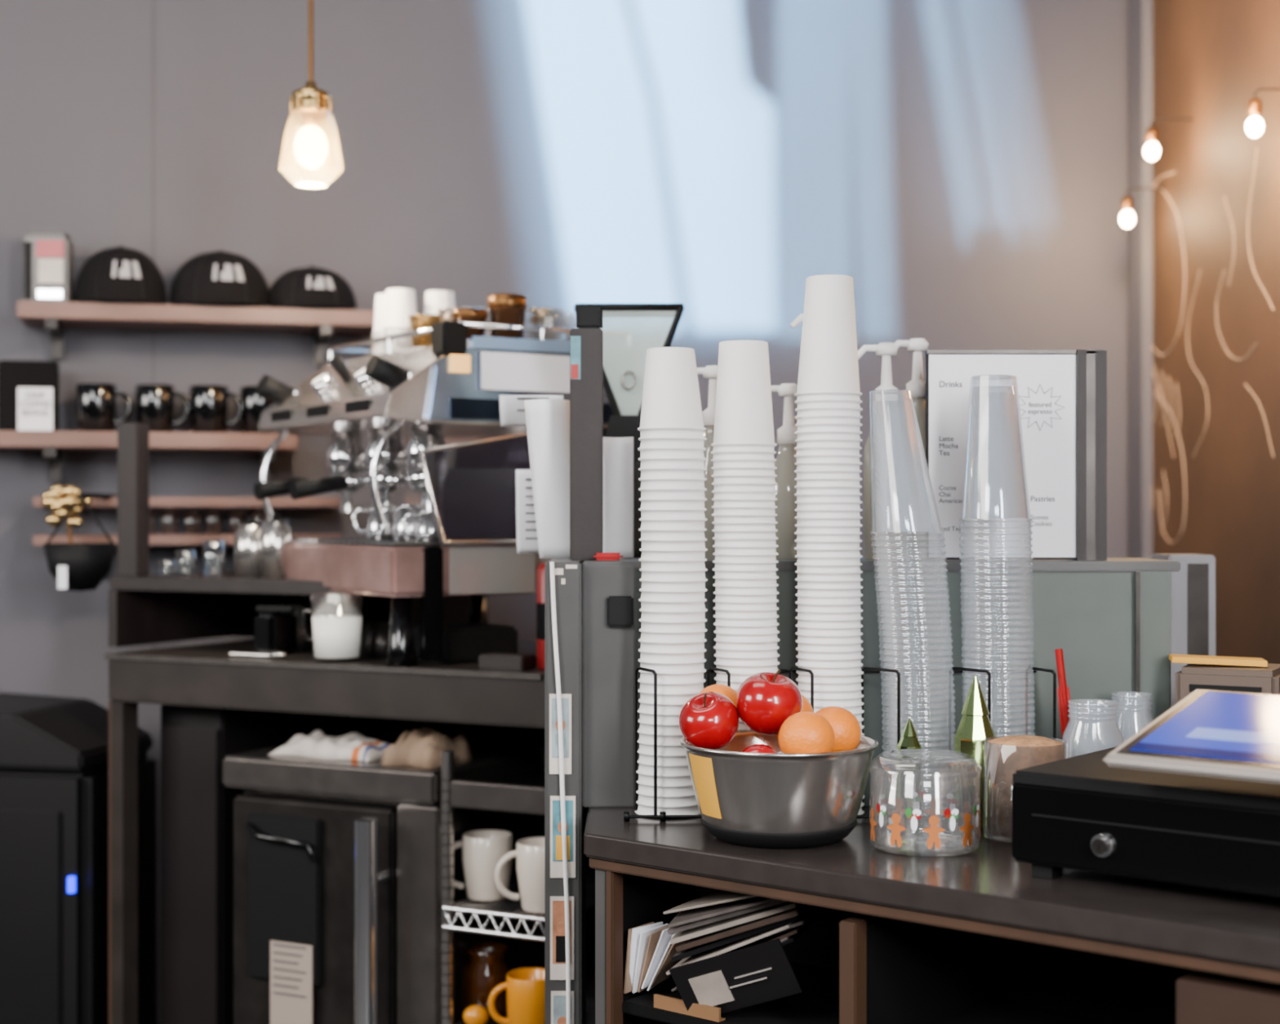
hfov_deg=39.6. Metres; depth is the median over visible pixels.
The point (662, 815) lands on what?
rack
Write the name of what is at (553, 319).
metal cup
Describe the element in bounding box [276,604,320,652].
milk pitcher
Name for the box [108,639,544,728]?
countertop
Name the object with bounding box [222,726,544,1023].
fridge
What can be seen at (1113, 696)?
mason jar
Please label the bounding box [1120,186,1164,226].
light
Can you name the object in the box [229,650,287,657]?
serving spoon
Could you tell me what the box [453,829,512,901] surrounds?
coffee mug
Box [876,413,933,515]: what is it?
cup
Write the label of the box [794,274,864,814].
paper cups
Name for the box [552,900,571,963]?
picture
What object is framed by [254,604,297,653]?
jar
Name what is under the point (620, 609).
socket
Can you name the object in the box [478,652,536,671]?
box
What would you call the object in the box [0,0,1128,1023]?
wall
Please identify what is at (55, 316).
display shelf
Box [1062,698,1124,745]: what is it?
mason jar
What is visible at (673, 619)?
paper cups
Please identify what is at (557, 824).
picture
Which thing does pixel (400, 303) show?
cup stack
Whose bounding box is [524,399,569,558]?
stack
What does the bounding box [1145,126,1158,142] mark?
socket
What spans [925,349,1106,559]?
menu sign
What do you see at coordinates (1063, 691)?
spatula
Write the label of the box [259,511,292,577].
steel canister
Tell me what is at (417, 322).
metal cup
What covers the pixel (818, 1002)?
shelf
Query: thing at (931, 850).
jar
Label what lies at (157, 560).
drinking glass
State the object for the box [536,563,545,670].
can
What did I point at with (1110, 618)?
partition panel
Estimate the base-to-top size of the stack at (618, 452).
0.177 m
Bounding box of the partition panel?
[582,557,1180,806]
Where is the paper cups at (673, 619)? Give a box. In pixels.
[635,346,707,814]
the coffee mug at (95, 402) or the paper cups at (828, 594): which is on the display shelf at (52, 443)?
the coffee mug at (95, 402)
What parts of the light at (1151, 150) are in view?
bulb, arm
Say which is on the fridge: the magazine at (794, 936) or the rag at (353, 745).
the rag at (353, 745)
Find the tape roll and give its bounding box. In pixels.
[593,552,622,559]
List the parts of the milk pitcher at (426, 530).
handle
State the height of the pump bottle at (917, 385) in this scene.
0.317 m
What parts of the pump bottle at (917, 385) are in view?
pump spout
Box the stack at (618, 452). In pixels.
[603,436,633,557]
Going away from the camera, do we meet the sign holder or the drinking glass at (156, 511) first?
the sign holder
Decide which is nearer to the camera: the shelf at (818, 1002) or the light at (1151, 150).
the shelf at (818, 1002)
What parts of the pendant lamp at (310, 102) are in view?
lamp shade, cord, bulb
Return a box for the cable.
[549,561,570,1023]
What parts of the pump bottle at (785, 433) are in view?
pump spout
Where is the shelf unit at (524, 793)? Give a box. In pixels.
[440,750,595,1023]
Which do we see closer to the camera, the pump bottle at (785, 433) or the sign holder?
the pump bottle at (785, 433)
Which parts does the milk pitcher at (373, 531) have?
handle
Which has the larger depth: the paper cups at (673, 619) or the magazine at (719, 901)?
the paper cups at (673, 619)
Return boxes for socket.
[606,595,633,626]
[1121,195,1133,210]
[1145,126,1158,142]
[1246,97,1262,116]
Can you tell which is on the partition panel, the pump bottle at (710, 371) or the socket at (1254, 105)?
the pump bottle at (710, 371)
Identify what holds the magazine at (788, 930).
on the pile at (735, 957)
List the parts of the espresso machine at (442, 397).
steam knob, portafilter handle, button plate, portafilter handle, button plate, rail post, spout, portafilter arm, button plate, spout, steam knob, rail post, portafilter arm, spout, under drawer, cup rail, rail post, trim, rail post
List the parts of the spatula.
blade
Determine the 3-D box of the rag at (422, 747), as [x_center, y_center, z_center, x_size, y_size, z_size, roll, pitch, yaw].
[-0.366,0.405,3.086,0.122,0.058,0.138,0,0,27]
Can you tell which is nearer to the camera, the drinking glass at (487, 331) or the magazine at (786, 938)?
the magazine at (786, 938)
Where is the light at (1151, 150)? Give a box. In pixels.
[1144,117,1193,159]
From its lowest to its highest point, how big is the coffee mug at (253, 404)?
0.102 m
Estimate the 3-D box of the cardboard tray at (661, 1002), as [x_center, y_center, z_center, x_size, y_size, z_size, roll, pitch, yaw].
[0.060,0.602,2.160,0.100,0.016,0.013,0,0,39]
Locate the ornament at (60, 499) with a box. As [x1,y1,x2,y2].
[42,484,92,543]
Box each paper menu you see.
[499,395,563,426]
[515,469,538,553]
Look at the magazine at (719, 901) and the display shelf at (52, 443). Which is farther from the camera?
the display shelf at (52, 443)
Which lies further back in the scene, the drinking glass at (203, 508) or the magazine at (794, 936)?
the drinking glass at (203, 508)
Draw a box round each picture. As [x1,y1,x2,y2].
[551,697,568,757]
[552,800,573,861]
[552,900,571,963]
[553,995,571,1023]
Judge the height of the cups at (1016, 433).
0.579 m
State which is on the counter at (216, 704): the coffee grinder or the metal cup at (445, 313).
the coffee grinder
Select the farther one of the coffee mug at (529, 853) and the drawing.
the drawing
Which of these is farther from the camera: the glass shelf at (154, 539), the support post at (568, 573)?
the glass shelf at (154, 539)
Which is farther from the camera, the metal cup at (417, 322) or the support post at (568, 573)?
the metal cup at (417, 322)
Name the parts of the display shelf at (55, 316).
bracket arm, bracket leg, baseball cap, baseball cap, baseball cap, bracket leg, bracket arm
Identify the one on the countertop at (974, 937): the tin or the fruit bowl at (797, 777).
the fruit bowl at (797, 777)
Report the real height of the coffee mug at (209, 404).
0.102 m
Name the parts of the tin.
lid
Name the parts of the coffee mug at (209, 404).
handle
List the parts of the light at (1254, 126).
bulb, arm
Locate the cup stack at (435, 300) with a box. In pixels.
[424,289,454,315]
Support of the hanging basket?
hanging from the glass shelf at (306, 502)
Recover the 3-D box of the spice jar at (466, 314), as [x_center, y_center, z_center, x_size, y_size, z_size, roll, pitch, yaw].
[-0.295,-0.323,3.082,0.064,0.055,0.064,0,0,0]
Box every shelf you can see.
[0,430,297,482]
[16,245,374,364]
[32,496,340,507]
[32,533,342,577]
[108,571,468,647]
[622,960,1113,1023]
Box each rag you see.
[267,729,390,761]
[381,726,473,768]
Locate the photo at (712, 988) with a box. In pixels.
[688,969,734,1005]
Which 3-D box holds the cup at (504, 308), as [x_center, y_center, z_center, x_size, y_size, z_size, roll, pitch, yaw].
[-0.233,-0.338,3.125,0.072,0.085,0.072,0,0,0]
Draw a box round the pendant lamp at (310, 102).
[279,0,341,186]
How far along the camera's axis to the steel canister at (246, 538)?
3.37 m
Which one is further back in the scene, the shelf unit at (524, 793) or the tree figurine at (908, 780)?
the shelf unit at (524, 793)
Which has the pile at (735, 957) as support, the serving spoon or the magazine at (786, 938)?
the magazine at (786, 938)
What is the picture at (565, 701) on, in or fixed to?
attached to the support post at (568, 573)
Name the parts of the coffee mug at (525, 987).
handle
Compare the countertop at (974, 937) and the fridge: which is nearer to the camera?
the countertop at (974, 937)
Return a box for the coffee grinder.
[573,303,684,557]
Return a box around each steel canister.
[234,517,262,577]
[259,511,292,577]
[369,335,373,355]
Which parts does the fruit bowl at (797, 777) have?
stem, stem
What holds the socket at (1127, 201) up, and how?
attached to the light at (1126, 219)
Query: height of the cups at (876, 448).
0.560 m
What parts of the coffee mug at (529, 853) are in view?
handle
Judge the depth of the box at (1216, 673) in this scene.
2.32 m
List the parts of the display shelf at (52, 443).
bracket arm, bracket leg, bracket leg, bracket arm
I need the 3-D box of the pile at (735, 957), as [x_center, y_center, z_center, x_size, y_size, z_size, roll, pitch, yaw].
[0.129,0.529,2.189,0.192,0.176,0.152,0,0,25]
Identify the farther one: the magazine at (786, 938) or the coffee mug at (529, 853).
the coffee mug at (529, 853)
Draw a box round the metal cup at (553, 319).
[526,307,565,340]
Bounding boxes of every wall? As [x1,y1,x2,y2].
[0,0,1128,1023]
[1128,0,1279,663]
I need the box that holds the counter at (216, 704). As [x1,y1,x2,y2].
[104,639,719,1023]
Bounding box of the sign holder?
[1150,553,1215,707]
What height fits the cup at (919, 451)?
0.113 m
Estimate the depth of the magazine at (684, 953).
2.14 m
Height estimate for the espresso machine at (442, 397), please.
0.585 m
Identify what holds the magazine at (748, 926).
on the pile at (735, 957)
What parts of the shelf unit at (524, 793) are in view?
rail, rail, shelf, shelf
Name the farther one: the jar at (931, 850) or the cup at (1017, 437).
the cup at (1017, 437)
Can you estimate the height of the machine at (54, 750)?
0.950 m
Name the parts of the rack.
rail, rail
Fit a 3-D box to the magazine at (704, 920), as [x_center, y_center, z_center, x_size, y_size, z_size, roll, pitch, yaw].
[0.124,0.484,2.196,0.165,0.006,0.115,-19,-4,14]
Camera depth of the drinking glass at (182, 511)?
3.82 m
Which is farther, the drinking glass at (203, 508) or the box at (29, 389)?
the drinking glass at (203, 508)
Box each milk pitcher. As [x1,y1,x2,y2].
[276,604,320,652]
[310,591,364,662]
[351,504,396,539]
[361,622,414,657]
[378,504,423,541]
[402,510,439,541]
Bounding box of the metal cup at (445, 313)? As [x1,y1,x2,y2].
[437,306,459,321]
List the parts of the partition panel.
panel, post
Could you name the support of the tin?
on the display shelf at (55, 316)
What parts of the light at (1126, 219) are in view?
bulb, arm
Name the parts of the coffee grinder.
hopper arm, hopper arm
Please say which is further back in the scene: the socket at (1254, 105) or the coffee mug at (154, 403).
the coffee mug at (154, 403)
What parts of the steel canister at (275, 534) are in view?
knob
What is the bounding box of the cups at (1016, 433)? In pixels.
[959,374,1035,735]
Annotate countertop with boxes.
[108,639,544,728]
[583,746,1279,1023]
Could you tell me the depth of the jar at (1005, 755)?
2.16 m
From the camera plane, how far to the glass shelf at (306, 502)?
3.77 m
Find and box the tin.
[22,231,74,302]
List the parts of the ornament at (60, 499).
stem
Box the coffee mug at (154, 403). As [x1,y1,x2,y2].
[135,383,190,431]
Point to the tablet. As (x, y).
(1222, 734)
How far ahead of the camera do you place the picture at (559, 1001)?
2.38 m
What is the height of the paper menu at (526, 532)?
0.129 m
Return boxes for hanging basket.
[43,493,117,591]
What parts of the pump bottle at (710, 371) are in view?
pump spout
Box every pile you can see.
[623,921,688,993]
[662,889,821,1013]
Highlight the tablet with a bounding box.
[1102,688,1279,783]
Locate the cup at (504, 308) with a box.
[487,293,527,338]
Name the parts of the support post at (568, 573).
frame, frame, photo strip, frame, frame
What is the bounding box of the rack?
[623,666,1056,821]
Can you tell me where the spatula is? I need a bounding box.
[1054,648,1074,757]
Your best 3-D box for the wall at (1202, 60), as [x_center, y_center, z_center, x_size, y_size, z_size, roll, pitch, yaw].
[1.278,-0.980,1.800,0.125,4.600,5.600,0,0,0]
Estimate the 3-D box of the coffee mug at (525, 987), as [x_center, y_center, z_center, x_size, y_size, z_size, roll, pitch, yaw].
[-0.187,0.812,2.940,0.104,0.098,0.084,0,0,25]
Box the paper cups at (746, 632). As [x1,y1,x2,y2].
[710,339,779,728]
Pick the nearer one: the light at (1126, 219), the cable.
the cable
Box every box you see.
[0,360,58,431]
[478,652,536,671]
[1168,653,1279,704]
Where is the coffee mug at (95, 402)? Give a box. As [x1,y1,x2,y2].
[75,382,132,431]
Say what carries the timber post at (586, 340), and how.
on the support post at (568, 573)
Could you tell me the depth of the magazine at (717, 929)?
2.14 m
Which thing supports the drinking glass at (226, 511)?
on the glass shelf at (154, 539)
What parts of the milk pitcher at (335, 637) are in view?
glass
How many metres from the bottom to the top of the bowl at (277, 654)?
0.013 m
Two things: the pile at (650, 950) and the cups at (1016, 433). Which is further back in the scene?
the cups at (1016, 433)
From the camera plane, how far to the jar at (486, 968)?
3.03 m
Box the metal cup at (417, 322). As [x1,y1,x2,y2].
[408,314,439,347]
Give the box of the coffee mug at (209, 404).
[189,385,242,432]
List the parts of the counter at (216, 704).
leg, cabinet door, worktop trim, panel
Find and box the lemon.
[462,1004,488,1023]
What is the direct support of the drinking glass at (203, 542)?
on the shelf at (151, 609)
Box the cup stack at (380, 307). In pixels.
[371,293,386,355]
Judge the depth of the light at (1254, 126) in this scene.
3.39 m
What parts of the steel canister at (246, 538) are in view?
knob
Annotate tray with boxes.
[286,540,552,597]
[653,993,725,1022]
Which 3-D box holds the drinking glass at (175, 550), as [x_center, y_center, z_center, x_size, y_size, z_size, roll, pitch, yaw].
[-0.885,0.100,3.469,0.040,0.050,0.040,0,0,0]
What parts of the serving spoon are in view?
handle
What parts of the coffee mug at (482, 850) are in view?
handle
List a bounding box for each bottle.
[696,364,717,426]
[770,382,797,462]
[790,313,803,328]
[857,342,908,559]
[893,337,928,558]
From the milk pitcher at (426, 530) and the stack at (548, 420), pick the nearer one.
the stack at (548, 420)
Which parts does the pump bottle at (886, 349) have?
pump spout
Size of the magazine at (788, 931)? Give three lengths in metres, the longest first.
0.165 x 0.115 x 0.004 m
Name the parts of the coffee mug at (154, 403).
handle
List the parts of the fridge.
recess handle, recess panel, door, door handle, trim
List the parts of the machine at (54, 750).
door, lid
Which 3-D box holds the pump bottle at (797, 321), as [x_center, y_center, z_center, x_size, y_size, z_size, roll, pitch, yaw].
[0.261,-0.111,2.567,0.070,0.356,0.062,0,0,37]
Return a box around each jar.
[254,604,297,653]
[451,307,488,338]
[462,942,509,1017]
[868,748,982,857]
[982,734,1067,839]
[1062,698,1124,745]
[1106,691,1153,748]
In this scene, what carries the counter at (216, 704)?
on the floor slab
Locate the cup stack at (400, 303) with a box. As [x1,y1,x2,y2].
[382,288,416,353]
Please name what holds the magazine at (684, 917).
on the pile at (735, 957)
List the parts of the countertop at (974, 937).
panel, rail, panel, cash drawer, panel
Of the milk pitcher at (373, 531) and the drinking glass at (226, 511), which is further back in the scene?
the drinking glass at (226, 511)
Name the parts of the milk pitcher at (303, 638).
handle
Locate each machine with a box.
[0,692,155,1023]
[253,320,644,666]
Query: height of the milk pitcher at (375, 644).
0.060 m
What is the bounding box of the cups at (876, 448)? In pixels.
[869,389,955,818]
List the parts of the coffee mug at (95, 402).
handle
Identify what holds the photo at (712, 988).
attached to the pile at (735, 957)
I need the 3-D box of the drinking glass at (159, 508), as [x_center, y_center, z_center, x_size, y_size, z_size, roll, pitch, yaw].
[-1.008,0.020,3.811,0.044,0.055,0.044,0,0,0]
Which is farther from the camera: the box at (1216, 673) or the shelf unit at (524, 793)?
the shelf unit at (524, 793)
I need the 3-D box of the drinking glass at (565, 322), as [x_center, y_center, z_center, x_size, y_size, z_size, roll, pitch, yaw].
[-0.106,-0.327,3.205,0.072,0.062,0.072,0,0,0]
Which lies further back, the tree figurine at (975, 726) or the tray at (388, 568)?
the tray at (388, 568)
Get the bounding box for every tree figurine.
[897,718,921,830]
[954,675,996,831]
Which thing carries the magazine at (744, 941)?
on the pile at (735, 957)
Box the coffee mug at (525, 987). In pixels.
[488,967,544,1023]
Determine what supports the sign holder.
on the countertop at (974, 937)
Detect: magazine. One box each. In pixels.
[662,889,758,914]
[666,921,792,974]
[667,896,777,927]
[667,899,787,934]
[670,901,799,944]
[671,913,802,961]
[671,921,813,991]
[675,902,814,951]
[675,914,817,991]
[680,905,821,964]
[722,917,810,954]
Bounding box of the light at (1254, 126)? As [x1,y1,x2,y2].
[1245,87,1279,137]
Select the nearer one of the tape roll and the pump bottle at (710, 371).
the tape roll
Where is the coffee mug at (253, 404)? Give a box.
[240,386,275,432]
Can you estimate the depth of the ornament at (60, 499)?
3.55 m
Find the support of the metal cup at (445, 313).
on the espresso machine at (442, 397)
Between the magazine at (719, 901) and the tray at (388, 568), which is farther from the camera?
the tray at (388, 568)
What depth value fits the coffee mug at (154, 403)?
3.76 m
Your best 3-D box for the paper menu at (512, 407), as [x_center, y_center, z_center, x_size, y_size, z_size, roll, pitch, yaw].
[-0.167,-0.157,2.752,0.098,0.046,0.036,0,0,0]
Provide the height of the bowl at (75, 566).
0.095 m
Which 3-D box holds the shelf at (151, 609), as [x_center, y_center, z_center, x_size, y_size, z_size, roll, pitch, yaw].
[-0.681,0.193,3.467,0.578,0.135,0.380,0,0,27]
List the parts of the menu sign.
frame, frame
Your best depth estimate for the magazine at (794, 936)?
2.14 m
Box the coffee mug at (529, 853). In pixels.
[494,836,544,913]
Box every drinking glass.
[151,511,157,533]
[156,560,177,575]
[159,508,180,533]
[175,550,196,575]
[182,511,203,533]
[202,539,225,576]
[203,508,224,533]
[226,511,247,533]
[484,308,491,336]
[525,310,564,340]
[560,311,576,341]
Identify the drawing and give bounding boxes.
[1151,146,1273,543]
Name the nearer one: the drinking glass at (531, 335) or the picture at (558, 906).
the picture at (558, 906)
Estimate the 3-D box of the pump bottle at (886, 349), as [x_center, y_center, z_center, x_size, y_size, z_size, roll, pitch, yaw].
[0.343,-0.085,2.502,0.070,0.305,0.062,0,0,37]
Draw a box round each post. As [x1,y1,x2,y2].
[117,422,149,577]
[544,558,586,1023]
[569,306,603,559]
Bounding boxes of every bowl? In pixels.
[43,542,116,591]
[268,650,287,657]
[679,668,878,848]
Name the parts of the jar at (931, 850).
gingerbread arm, gingerbread leg, gingerbread arm, gingerbread arm, gingerbread leg, gingerbread leg, lid, gingerbread leg, gingerbread arm, gingerbread arm, gingerbread leg, gingerbread leg, gingerbread leg, gingerbread arm, gingerbread arm, gingerbread leg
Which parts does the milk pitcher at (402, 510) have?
handle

